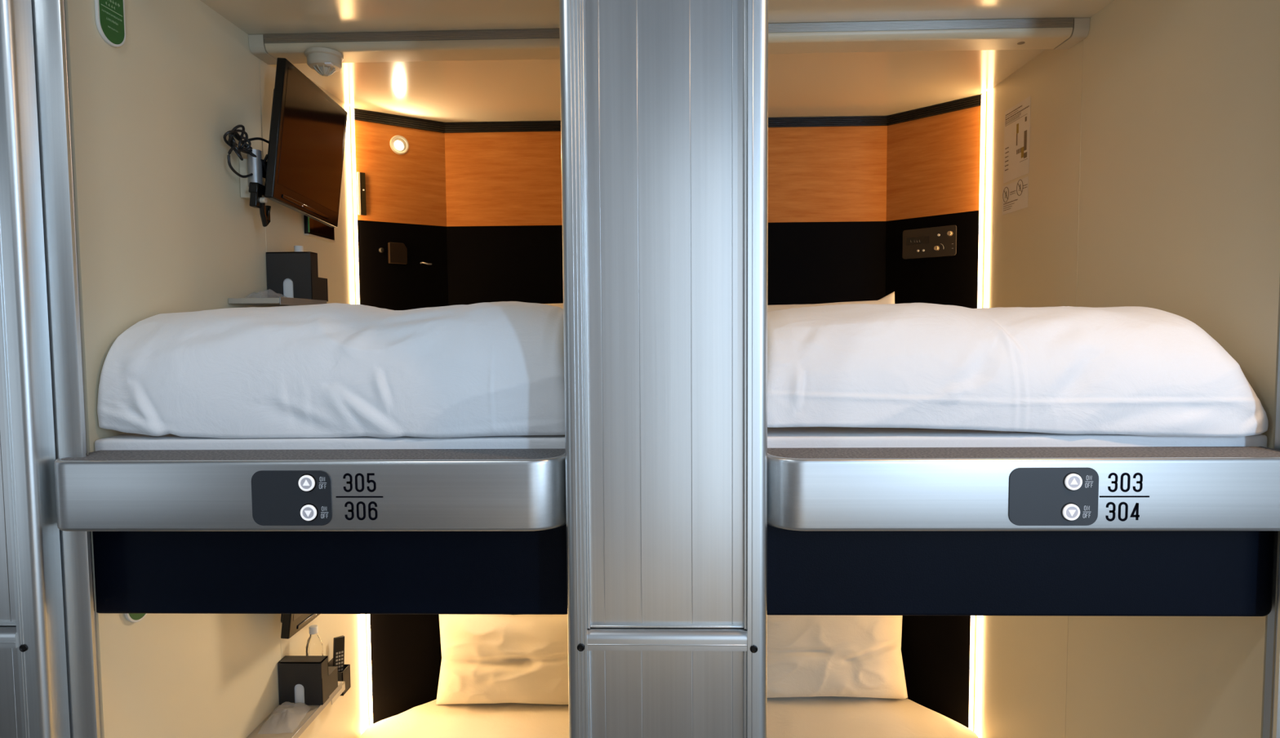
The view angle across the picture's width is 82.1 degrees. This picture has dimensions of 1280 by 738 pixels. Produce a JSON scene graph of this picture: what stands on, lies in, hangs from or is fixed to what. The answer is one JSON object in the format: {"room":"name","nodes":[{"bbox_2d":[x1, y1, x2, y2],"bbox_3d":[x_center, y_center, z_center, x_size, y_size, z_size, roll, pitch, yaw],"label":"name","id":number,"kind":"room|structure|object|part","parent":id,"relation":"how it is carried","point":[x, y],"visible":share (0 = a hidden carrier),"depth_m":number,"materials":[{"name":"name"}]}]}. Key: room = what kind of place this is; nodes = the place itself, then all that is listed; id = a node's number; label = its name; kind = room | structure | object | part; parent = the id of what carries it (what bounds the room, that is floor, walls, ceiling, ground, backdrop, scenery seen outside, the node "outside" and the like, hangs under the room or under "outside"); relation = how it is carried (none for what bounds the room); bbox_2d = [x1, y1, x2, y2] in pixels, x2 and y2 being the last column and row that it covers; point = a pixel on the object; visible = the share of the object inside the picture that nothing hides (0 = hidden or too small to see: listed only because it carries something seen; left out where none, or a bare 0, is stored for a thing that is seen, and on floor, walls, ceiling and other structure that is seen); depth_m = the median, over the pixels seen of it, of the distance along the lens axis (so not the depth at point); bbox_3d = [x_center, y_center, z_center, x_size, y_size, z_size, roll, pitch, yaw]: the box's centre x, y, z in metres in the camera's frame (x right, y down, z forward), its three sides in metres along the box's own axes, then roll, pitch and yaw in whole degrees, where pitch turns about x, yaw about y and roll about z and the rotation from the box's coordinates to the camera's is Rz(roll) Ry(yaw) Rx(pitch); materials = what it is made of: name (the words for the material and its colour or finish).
{"room":"dormitory","nodes":[
{"label":"dormitory","id":0,"kind":"room"},
{"bbox_2d":[65,0,363,737],"bbox_3d":[-1.348,0.347,2.601,0.031,3.033,1.562,0,3,2],"label":"wall","id":1,"kind":"structure","parent":0,"point":[165,225],"depth_m":2.15,"materials":[{"name":"beige paint"}]},
{"bbox_2d":[31,0,102,737],"bbox_3d":[-1.361,0.261,1.766,0.124,3.300,0.094,0,3,2],"label":"vertical post","id":2,"kind":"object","parent":1,"relation":"attached to","point":[49,18],"depth_m":1.70,"materials":[{"name":"metal"}]},
{"bbox_2d":[94,0,125,47],"bbox_3d":[-1.356,-0.999,1.875,0.009,0.340,0.096,0,3,2],"label":"sign","id":3,"kind":"object","parent":1,"relation":"attached to","point":[109,14],"visible":1,"depth_m":1.88,"materials":[{"name":"green plastic"}]},
{"bbox_2d":[124,613,146,622],"bbox_3d":[-1.344,0.556,1.963,0.009,0.240,0.096,0,3,2],"label":"sign","id":4,"kind":"object","parent":1,"relation":"attached to","point":[131,617],"visible":0.07,"depth_m":1.95,"materials":[{"name":"plastic"}]},
{"bbox_2d":[227,297,326,306],"bbox_3d":[-1.251,-0.231,2.557,0.174,0.025,0.335,0,3,2],"label":"wall shelf","id":5,"kind":"object","parent":1,"relation":"attached to","point":[281,301],"visible":0.84,"depth_m":2.43,"materials":[{"name":"laminate"}]},
{"bbox_2d":[266,251,328,301],"bbox_3d":[-1.252,-0.335,2.694,0.160,0.172,0.140,0,3,2],"label":"tissue box","id":6,"kind":"object","parent":5,"relation":"on","point":[289,274],"visible":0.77,"depth_m":2.62,"materials":[{"name":"black plastic"}]},
{"bbox_2d":[318,277,328,301],"bbox_3d":[-1.200,-0.294,2.722,0.051,0.086,0.085,0,3,2],"label":"tray","id":7,"kind":"object","parent":6,"relation":"on","point":[322,282],"depth_m":2.72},
{"bbox_2d":[222,57,347,227],"bbox_3d":[-1.256,-0.768,2.648,0.162,0.563,0.684,0,3,2],"label":"television","id":8,"kind":"object","parent":1,"relation":"attached to","point":[302,171],"visible":1,"depth_m":2.56,"materials":[{"name":"plastic"}]},
{"bbox_3d":[-1.324,-0.641,2.485,0.034,0.130,0.050,0,3,2],"label":"wall plate","id":9,"kind":"part","parent":8,"relation":"part of","materials":[{"name":"beige plastic"}]},
{"bbox_3d":[-1.249,-0.560,2.437,0.018,0.018,0.018,0,3,2],"label":"knob","id":10,"kind":"part","parent":8,"relation":"part of","materials":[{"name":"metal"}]},
{"bbox_3d":[-1.270,-0.679,2.532,0.001,0.060,0.160,0,3,3],"label":"arm","id":11,"kind":"part","parent":8,"relation":"part of"},
{"bbox_2d":[246,681,342,737],"bbox_3d":[-1.251,1.254,2.468,0.158,0.025,0.800,0,3,2],"label":"wall shelf","id":12,"kind":"object","parent":1,"relation":"attached to","point":[285,721],"visible":0.72,"depth_m":2.59,"materials":[{"name":"laminate"}]},
{"bbox_2d":[277,655,337,705],"bbox_3d":[-1.241,1.147,2.757,0.160,0.160,0.140,0,3,2],"label":"tissue box","id":13,"kind":"object","parent":12,"relation":"on","point":[309,680],"visible":1,"depth_m":2.69,"materials":[{"name":"black plastic"}]},
{"bbox_2d":[305,624,323,655],"bbox_3d":[-1.254,1.106,2.831,0.062,0.235,0.062,0,3,2],"label":"water bottle","id":14,"kind":"object","parent":12,"relation":"on","point":[313,646],"visible":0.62,"depth_m":2.81,"materials":[{"name":"clear plastic"}]},
{"bbox_2d":[280,613,319,639],"bbox_3d":[-1.255,0.695,2.810,0.162,0.500,0.575,0,3,2],"label":"television","id":15,"kind":"object","parent":1,"relation":"attached to","point":[291,624],"visible":0.1,"depth_m":2.57,"materials":[{"name":"plastic"}]},
{"bbox_2d":[303,214,335,242],"bbox_3d":[-1.318,-0.640,3.025,0.018,0.206,0.240,0,3,2],"label":"wall frame","id":16,"kind":"object","parent":1,"relation":"attached to","point":[313,228],"visible":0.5,"depth_m":2.99,"materials":[{"name":"metal"}]},
{"bbox_3d":[-1.312,-0.644,3.025,0.002,0.178,0.218,0,3,2],"label":"panel","id":17,"kind":"part","parent":16,"relation":"part of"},
{"bbox_2d":[328,657,351,704],"bbox_3d":[-1.269,1.305,3.035,0.092,0.130,0.225,0,3,2],"label":"remote holder","id":18,"kind":"object","parent":1,"relation":"attached to","point":[344,677],"visible":0.46,"depth_m":3.09,"materials":[{"name":"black plastic"}]},
{"bbox_2d":[331,681,345,704],"bbox_3d":[-1.270,1.315,2.986,0.092,0.035,0.125,0,3,2],"label":"shelf","id":19,"kind":"object","parent":18,"relation":"on","point":[343,688],"depth_m":3.00,"materials":[{"name":"beige plastic"}]},
{"bbox_2d":[333,635,344,671],"bbox_3d":[-1.277,1.236,3.114,0.027,0.203,0.060,3,4,42],"label":"remote control","id":20,"kind":"object","parent":18,"relation":"in","point":[338,642],"visible":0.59,"depth_m":3.11,"materials":[{"name":"plastic"}]},
{"bbox_2d":[344,104,359,305],"bbox_3d":[-1.324,-0.539,3.371,0.036,1.302,0.074,0,3,2],"label":"light strip","id":21,"kind":"object","parent":1,"relation":"attached to","point":[350,130],"visible":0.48,"depth_m":3.35,"materials":[{"name":"white plastic"}]},
{"bbox_2d":[344,104,355,305],"bbox_3d":[-1.325,-0.538,3.349,0.027,1.302,0.029,0,3,2],"label":"diffuser","id":22,"kind":"object","parent":21,"relation":"attached to","point":[348,135],"depth_m":3.34,"materials":[{"name":"white plastic"}]},
{"bbox_2d":[350,106,359,305],"bbox_3d":[-1.323,-0.540,3.388,0.031,1.302,0.041,0,3,2],"label":"diffuser","id":23,"kind":"object","parent":21,"relation":"attached to","point":[353,157],"depth_m":3.37,"materials":[{"name":"white plastic"}]},
{"bbox_2d":[360,613,373,732],"bbox_3d":[-1.310,1.022,3.459,0.041,1.468,0.074,0,3,2],"label":"light strip","id":24,"kind":"object","parent":1,"relation":"attached to","point":[365,628],"visible":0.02,"depth_m":3.47,"materials":[{"name":"white plastic"}]},
{"bbox_2d":[360,613,368,732],"bbox_3d":[-1.311,1.023,3.437,0.032,1.468,0.029,0,3,2],"label":"diffuser","id":25,"kind":"object","parent":24,"relation":"attached to","point":[363,617],"depth_m":3.46,"materials":[{"name":"white plastic"}]},
{"bbox_2d":[366,613,373,725],"bbox_3d":[-1.308,1.021,3.476,0.036,1.468,0.041,0,3,2],"label":"diffuser","id":26,"kind":"object","parent":24,"relation":"attached to","point":[369,684],"depth_m":3.49,"materials":[{"name":"white plastic"}]},
{"bbox_2d":[353,108,560,133],"bbox_3d":[-0.736,-1.187,3.581,1.253,0.050,0.213,-1,3,-10],"label":"trim","id":27,"kind":"structure","parent":1,"relation":"attached to","point":[359,115],"depth_m":3.60,"materials":[{"name":"black wood"}]},
{"bbox_3d":[-1.284,-0.245,2.822,0.092,0.130,0.225,0,3,2],"label":"remote holder","id":28,"kind":"object","parent":1,"relation":"attached to","visible":0},
{"bbox_2d":[293,245,303,252],"bbox_3d":[-1.266,-0.354,2.733,0.062,0.205,0.062,0,3,2],"label":"water bottle","id":29,"kind":"object","parent":28,"relation":"on","point":[296,248],"visible":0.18,"depth_m":2.71,"materials":[{"name":"white plastic"}]},
{"bbox_2d":[200,0,560,122],"bbox_3d":[-0.743,-1.172,2.610,1.258,0.030,2.064,0,3,2],"label":"ceiling","id":30,"kind":"structure","parent":0,"point":[511,90],"depth_m":2.84,"materials":[{"name":"beige paint"}]},
{"bbox_2d":[248,28,559,64],"bbox_3d":[-0.738,-1.125,2.567,1.207,0.057,0.128,0,3,2],"label":"rail","id":31,"kind":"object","parent":30,"relation":"attached to","point":[515,44],"depth_m":2.52,"materials":[{"name":"silver plastic"}]},
{"bbox_2d":[304,47,343,76],"bbox_3d":[-1.097,-1.058,2.556,0.124,0.074,0.124,0,3,2],"label":"smoke detector","id":32,"kind":"object","parent":31,"relation":"attached to","point":[326,61],"visible":1,"depth_m":2.52,"materials":[{"name":"beige plastic"}]},
{"bbox_3d":[-0.713,-1.136,2.505,1.153,0.029,0.006,0,3,2],"label":"metal trim","id":33,"kind":"part","parent":31,"relation":"part of","materials":[{"name":"silver metal"}]},
{"bbox_2d":[357,220,448,723],"bbox_3d":[-1.138,0.552,3.607,0.435,2.507,0.030,-3,4,-34],"label":"wall","id":34,"kind":"structure","parent":0,"point":[414,285],"depth_m":3.58,"materials":[{"name":"black laminate"}]},
{"bbox_2d":[378,247,384,253],"bbox_3d":[-1.218,-0.560,3.465,0.024,0.024,0.017,-3,4,-34],"label":"peg","id":35,"kind":"object","parent":34,"relation":"attached to","point":[381,250],"visible":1,"depth_m":3.46,"materials":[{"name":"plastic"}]},
{"bbox_2d":[387,242,407,264],"bbox_3d":[-1.155,-0.551,3.503,0.084,0.098,0.028,-3,4,-34],"label":"socket cover","id":36,"kind":"object","parent":34,"relation":"attached to","point":[397,251],"visible":1,"depth_m":3.49,"materials":[{"name":"brown plastic"}]},
{"bbox_2d":[354,120,446,226],"bbox_3d":[-1.145,-0.927,3.517,0.435,0.456,0.046,-3,4,-34],"label":"wood panel","id":37,"kind":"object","parent":34,"relation":"attached to","point":[409,187],"depth_m":3.51,"materials":[{"name":"brown wood"}]},
{"bbox_3d":[-1.300,-0.811,3.398,0.012,0.195,0.016,-3,4,-34],"label":"handle","id":38,"kind":"part","parent":37,"relation":"part of","materials":[{"name":"metal"}]},
{"bbox_3d":[-1.286,-0.812,3.410,0.024,0.195,0.012,-3,4,-34],"label":"handle plate","id":39,"kind":"part","parent":37,"relation":"part of","materials":[{"name":"brown metal"}]},
{"bbox_2d":[389,135,408,154],"bbox_3d":[-1.143,-1.067,3.495,0.090,0.090,0.018,-3,4,-39],"label":"reading lamp","id":40,"kind":"object","parent":37,"relation":"in","point":[399,144],"visible":1,"depth_m":3.49,"materials":[{"name":"metal"}]},
{"bbox_3d":[-1.144,-1.065,3.494,0.048,0.047,0.017,-4,5,-44],"label":"bulb","id":41,"kind":"part","parent":40,"relation":"part of","materials":[{"name":"white glass"}]},
{"bbox_2d":[446,221,886,307],"bbox_3d":[0.131,-0.266,3.674,2.172,0.913,0.062,0,3,2],"label":"wall","id":42,"kind":"structure","parent":0,"point":[809,263],"depth_m":3.64,"materials":[{"name":"black laminate"}]},
{"bbox_2d":[444,131,562,226],"bbox_3d":[-0.533,-0.938,3.637,0.855,0.456,0.030,0,3,2],"label":"wood panel","id":43,"kind":"object","parent":42,"relation":"attached to","point":[493,179],"visible":0.64,"depth_m":3.63,"materials":[{"name":"brown wood"}]},
{"bbox_2d":[768,125,887,222],"bbox_3d":[0.763,-0.957,3.634,0.897,0.462,0.030,0,3,2],"label":"wood panel","id":44,"kind":"object","parent":42,"relation":"attached to","point":[816,174],"visible":0.64,"depth_m":3.62,"materials":[{"name":"brown wood"}]},
{"bbox_2d":[885,210,978,728],"bbox_3d":[1.392,0.534,3.537,0.030,2.513,0.457,-4,4,-44],"label":"wall","id":45,"kind":"structure","parent":0,"point":[935,649],"depth_m":3.50,"materials":[{"name":"black laminate"}]},
{"bbox_2d":[902,225,956,259],"bbox_3d":[1.358,-0.596,3.461,0.022,0.139,0.260,-4,4,-44],"label":"control panel","id":46,"kind":"object","parent":45,"relation":"attached to","point":[934,242],"visible":1,"depth_m":3.46,"materials":[{"name":"grey metal"}]},
{"bbox_3d":[1.385,-0.564,3.430,0.014,0.024,0.024,-4,4,-44],"label":"knob","id":47,"kind":"part","parent":46,"relation":"part of","materials":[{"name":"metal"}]},
{"bbox_3d":[1.426,-0.624,3.383,0.014,0.024,0.024,-4,4,-44],"label":"knob","id":48,"kind":"part","parent":46,"relation":"part of","materials":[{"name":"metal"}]},
{"bbox_2d":[886,105,981,221],"bbox_3d":[1.380,-0.951,3.453,0.030,0.462,0.457,-4,4,-44],"label":"wood panel","id":49,"kind":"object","parent":45,"relation":"attached to","point":[933,162],"depth_m":3.44,"materials":[{"name":"brown wood"}]},
{"bbox_2d":[768,0,1114,117],"bbox_3d":[0.892,-1.192,2.582,1.272,0.030,2.096,0,3,2],"label":"ceiling","id":50,"kind":"structure","parent":0,"point":[847,84],"depth_m":2.88,"materials":[{"name":"beige paint"}]},
{"bbox_2d":[768,17,1089,53],"bbox_3d":[0.895,-1.144,2.534,1.221,0.057,0.128,0,3,2],"label":"rail","id":51,"kind":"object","parent":50,"relation":"attached to","point":[1055,33],"depth_m":2.48,"materials":[{"name":"grey metal"}]},
{"bbox_3d":[0.867,-1.155,2.473,1.167,0.029,0.006,0,3,2],"label":"metal trim","id":52,"kind":"part","parent":51,"relation":"part of","materials":[{"name":"silver metal"}]},
{"bbox_2d":[980,0,1279,737],"bbox_3d":[1.530,0.327,2.500,0.031,3.042,1.512,0,3,2],"label":"wall","id":53,"kind":"structure","parent":0,"point":[1153,175],"depth_m":2.17,"materials":[{"name":"beige paint"}]},
{"bbox_2d":[768,94,981,127],"bbox_3d":[0.957,-1.209,3.558,1.286,0.047,0.264,1,3,16],"label":"trim","id":54,"kind":"structure","parent":53,"relation":"attached to","point":[974,101],"depth_m":3.59,"materials":[{"name":"black wood"}]},
{"bbox_2d":[968,615,982,737],"bbox_3d":[1.545,1.007,3.342,0.041,1.468,0.089,0,3,2],"label":"light strip","id":55,"kind":"object","parent":53,"relation":"attached to","point":[976,621],"visible":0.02,"depth_m":3.35,"materials":[{"name":"white plastic"}]},
{"bbox_2d":[968,615,975,730],"bbox_3d":[1.544,1.006,3.362,0.036,1.468,0.050,0,3,2],"label":"diffuser","id":56,"kind":"object","parent":55,"relation":"attached to","point":[972,640],"depth_m":3.38,"materials":[{"name":"white plastic"}]},
{"bbox_2d":[974,615,982,737],"bbox_3d":[1.545,1.008,3.315,0.032,1.468,0.035,0,3,2],"label":"diffuser","id":57,"kind":"object","parent":55,"relation":"attached to","point":[978,619],"depth_m":3.33,"materials":[{"name":"white plastic"}]},
{"bbox_2d":[977,88,992,306],"bbox_3d":[1.536,-0.559,3.253,0.036,1.311,0.089,0,3,2],"label":"light strip","id":58,"kind":"object","parent":53,"relation":"attached to","point":[986,120],"visible":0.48,"depth_m":3.23,"materials":[{"name":"white plastic"}]},
{"bbox_2d":[977,91,986,306],"bbox_3d":[1.534,-0.560,3.273,0.031,1.311,0.050,0,3,2],"label":"diffuser","id":59,"kind":"object","parent":58,"relation":"attached to","point":[982,209],"depth_m":3.25,"materials":[{"name":"white plastic"}]},
{"bbox_2d":[983,88,992,306],"bbox_3d":[1.535,-0.557,3.227,0.027,1.311,0.035,0,3,2],"label":"diffuser","id":60,"kind":"object","parent":58,"relation":"attached to","point":[988,121],"depth_m":3.22,"materials":[{"name":"white plastic"}]},
{"bbox_2d":[1001,176,1028,215],"bbox_3d":[1.520,-0.700,2.982,0.002,0.119,0.214,0,3,2],"label":"notice sheet","id":61,"kind":"object","parent":53,"relation":"attached to","point":[1015,194],"visible":1,"depth_m":2.98,"materials":[{"name":"paper"}]},
{"bbox_2d":[1003,95,1031,183],"bbox_3d":[1.519,-0.918,2.964,0.001,0.295,0.213,0,3,2],"label":"notice sheet","id":62,"kind":"object","parent":53,"relation":"attached to","point":[1017,118],"visible":1,"depth_m":2.96,"materials":[{"name":"paper"}]},
{"bbox_2d":[1262,326,1279,737],"bbox_3d":[1.509,0.243,1.691,0.115,3.300,0.094,0,3,2],"label":"vertical post","id":63,"kind":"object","parent":53,"relation":"attached to","point":[1271,722],"depth_m":1.73,"materials":[{"name":"metal"}]},
{"bbox_3d":[-0.714,1.799,2.818,1.208,0.100,1.984,0,3,2],"label":"floor","id":64,"kind":"structure","parent":0,"visible":0},
{"bbox_2d":[359,698,568,737],"bbox_3d":[-0.713,1.708,2.840,1.186,0.074,1.839,0,3,2],"label":"mattress","id":65,"kind":"object","parent":64,"relation":"on","point":[429,719],"visible":0.56,"depth_m":3.43,"materials":[{"name":"fabric"}]},
{"bbox_2d":[435,613,568,704],"bbox_3d":[-0.627,1.418,3.602,0.741,0.430,0.219,0,3,2],"label":"pillow","id":66,"kind":"object","parent":65,"relation":"on","point":[486,659],"visible":0.9,"depth_m":3.53,"materials":[{"name":"fabric"}]},
{"bbox_3d":[-0.726,0.195,2.762,1.208,0.095,1.914,0,3,2],"label":"floor","id":67,"kind":"structure","parent":0,"visible":0},
{"bbox_2d":[94,432,564,451],"bbox_3d":[-0.732,0.142,2.591,1.203,0.031,1.582,0,3,2],"label":"mattress","id":68,"kind":"object","parent":67,"relation":"on","point":[129,441],"visible":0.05,"depth_m":1.80,"materials":[{"name":"white fabric"}]},
{"bbox_2d":[96,302,564,438],"bbox_3d":[-0.745,-0.037,2.449,1.186,0.340,1.347,0,3,2],"label":"duvet","id":69,"kind":"object","parent":68,"relation":"on","point":[486,369],"visible":0.98,"depth_m":1.81,"materials":[{"name":"white fabric"}]},
{"bbox_2d":[476,302,563,309],"bbox_3d":[-0.444,-0.115,3.331,0.640,0.374,0.246,0,3,2],"label":"pillow","id":70,"kind":"object","parent":68,"relation":"on","point":[560,305],"visible":0.02,"depth_m":3.36,"materials":[{"name":"fabric"}]},
{"bbox_3d":[0.909,0.184,2.735,1.222,0.095,1.946,0,3,2],"label":"floor","id":71,"kind":"structure","parent":0,"visible":0},
{"bbox_2d":[767,426,1267,448],"bbox_3d":[0.905,0.132,2.533,1.217,0.032,1.552,0,3,2],"label":"frame","id":72,"kind":"object","parent":71,"relation":"on","point":[815,437],"visible":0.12,"depth_m":1.76,"materials":[{"name":"white metal"}]},
{"bbox_2d":[767,291,894,312],"bbox_3d":[0.776,-0.156,3.296,0.772,0.383,0.205,0,3,2],"label":"pillow","id":73,"kind":"object","parent":72,"relation":"on","point":[891,297],"visible":0.06,"depth_m":3.30,"materials":[{"name":"fabric"}]},
{"bbox_2d":[767,300,1268,436],"bbox_3d":[0.901,-0.044,2.396,1.189,0.334,1.365,0,3,2],"label":"duvet","id":74,"kind":"object","parent":72,"relation":"on","point":[1140,371],"visible":0.94,"depth_m":1.75,"materials":[{"name":"white fabric"}]},
{"bbox_3d":[0.920,1.788,2.791,1.222,0.100,2.016,0,3,2],"label":"floor","id":75,"kind":"structure","parent":0,"visible":0},
{"bbox_2d":[766,696,979,737],"bbox_3d":[0.919,1.687,2.813,1.200,0.089,1.871,0,3,2],"label":"mattress","id":76,"kind":"object","parent":75,"relation":"on","point":[809,717],"visible":0.59,"depth_m":3.38,"materials":[{"name":"fabric"}]},
{"bbox_2d":[766,614,907,698],"bbox_3d":[0.918,1.367,3.587,0.753,0.450,0.221,0,3,4],"label":"pillow","id":77,"kind":"object","parent":76,"relation":"on","point":[807,655],"visible":0.77,"depth_m":3.51,"materials":[{"name":"fabric"}]},
{"bbox_3d":[0.014,2.025,0.065,9.000,0.050,3.500,0,3,2],"label":"floor","id":78,"kind":"structure","parent":0,"visible":0},
{"bbox_2d":[0,0,70,737],"bbox_3d":[-1.390,0.266,1.681,0.058,3.300,0.068,0,3,2],"label":"metal post","id":79,"kind":"object","parent":78,"relation":"on","point":[24,344],"visible":1,"depth_m":1.65,"materials":[{"name":"metal"}]},
{"bbox_2d":[0,350,16,625],"bbox_3d":[-1.602,-0.396,1.646,0.356,1.972,0.040,0,3,2],"label":"cladding","id":80,"kind":"object","parent":79,"relation":"attached to","point":[7,611],"visible":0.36,"depth_m":1.69,"materials":[{"name":"silver metal"}]},
{"bbox_2d":[0,625,17,648],"bbox_3d":[-1.594,0.613,1.694,0.356,0.042,0.050,0,3,2],"label":"crossbar","id":81,"kind":"object","parent":79,"relation":"attached to","point":[8,639],"visible":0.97,"depth_m":1.67,"materials":[{"name":"metal"}]},
{"bbox_2d":[0,648,22,737],"bbox_3d":[-1.589,1.274,1.741,0.356,1.283,0.040,0,3,2],"label":"cladding","id":82,"kind":"object","parent":79,"relation":"attached to","point":[11,725],"visible":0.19,"depth_m":1.71,"materials":[{"name":"silver metal"}]},
{"bbox_2d":[559,0,588,737],"bbox_3d":[-0.140,0.255,1.699,0.045,3.300,0.186,0,3,2],"label":"metal post","id":83,"kind":"object","parent":78,"relation":"on","point":[569,10],"visible":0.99,"depth_m":1.60,"materials":[{"name":"metal"}]},
{"bbox_2d":[53,448,566,531],"bbox_3d":[-0.754,0.281,1.718,1.182,0.161,0.177,0,3,2],"label":"rail","id":84,"kind":"object","parent":83,"relation":"attached to","point":[325,490],"visible":0.98,"depth_m":1.64,"materials":[{"name":"metal"}]},
{"bbox_2d":[251,470,332,525],"bbox_3d":[-0.776,0.288,1.639,0.180,0.124,0.004,0,3,2],"label":"switch plate","id":85,"kind":"object","parent":84,"relation":"attached to","point":[278,497],"depth_m":1.64,"materials":[{"name":"black plastic"}]},
{"bbox_2d":[89,524,567,614],"bbox_3d":[-0.753,0.477,1.798,1.188,0.238,0.041,0,3,2],"label":"fascia","id":86,"kind":"object","parent":84,"relation":"attached to","point":[177,572],"visible":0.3,"depth_m":1.78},
{"bbox_2d":[580,0,746,629],"bbox_3d":[0.053,-0.406,1.603,0.355,1.972,0.040,0,3,2],"label":"cladding","id":87,"kind":"object","parent":83,"relation":"attached to","point":[664,82],"visible":1,"depth_m":1.61,"materials":[{"name":"silver metal"}]},
{"bbox_2d":[587,650,746,737],"bbox_3d":[0.066,1.264,1.697,0.355,1.283,0.040,0,3,2],"label":"cladding","id":88,"kind":"object","parent":83,"relation":"attached to","point":[633,694],"visible":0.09,"depth_m":1.67,"materials":[{"name":"silver metal"}]},
{"bbox_2d":[586,626,747,651],"bbox_3d":[0.060,0.602,1.651,0.355,0.042,0.050,0,3,2],"label":"crossbar","id":89,"kind":"object","parent":83,"relation":"attached to","point":[712,639],"visible":0.98,"depth_m":1.63,"materials":[{"name":"metal"}]},
{"bbox_2d":[746,0,768,737],"bbox_3d":[0.259,0.253,1.688,0.045,3.300,0.186,0,3,2],"label":"metal post","id":90,"kind":"object","parent":78,"relation":"on","point":[757,10],"visible":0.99,"depth_m":1.59,"materials":[{"name":"metal"}]},
{"bbox_2d":[767,446,1279,531],"bbox_3d":[0.883,0.271,1.675,1.200,0.161,0.177,0,3,2],"label":"rail","id":91,"kind":"object","parent":90,"relation":"attached to","point":[1070,488],"visible":0.97,"depth_m":1.60,"materials":[{"name":"metal"}]},
{"bbox_2d":[767,524,1275,616],"bbox_3d":[0.886,0.467,1.754,1.200,0.238,0.041,0,3,2],"label":"fascia","id":92,"kind":"object","parent":91,"relation":"attached to","point":[1100,573],"visible":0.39,"depth_m":1.74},
{"bbox_2d":[1008,467,1098,525],"bbox_3d":[0.897,0.277,1.595,0.191,0.127,0.004,0,3,2],"label":"switch plate","id":93,"kind":"object","parent":91,"relation":"attached to","point":[1037,496],"depth_m":1.59,"materials":[{"name":"grey plastic"}]}
]}

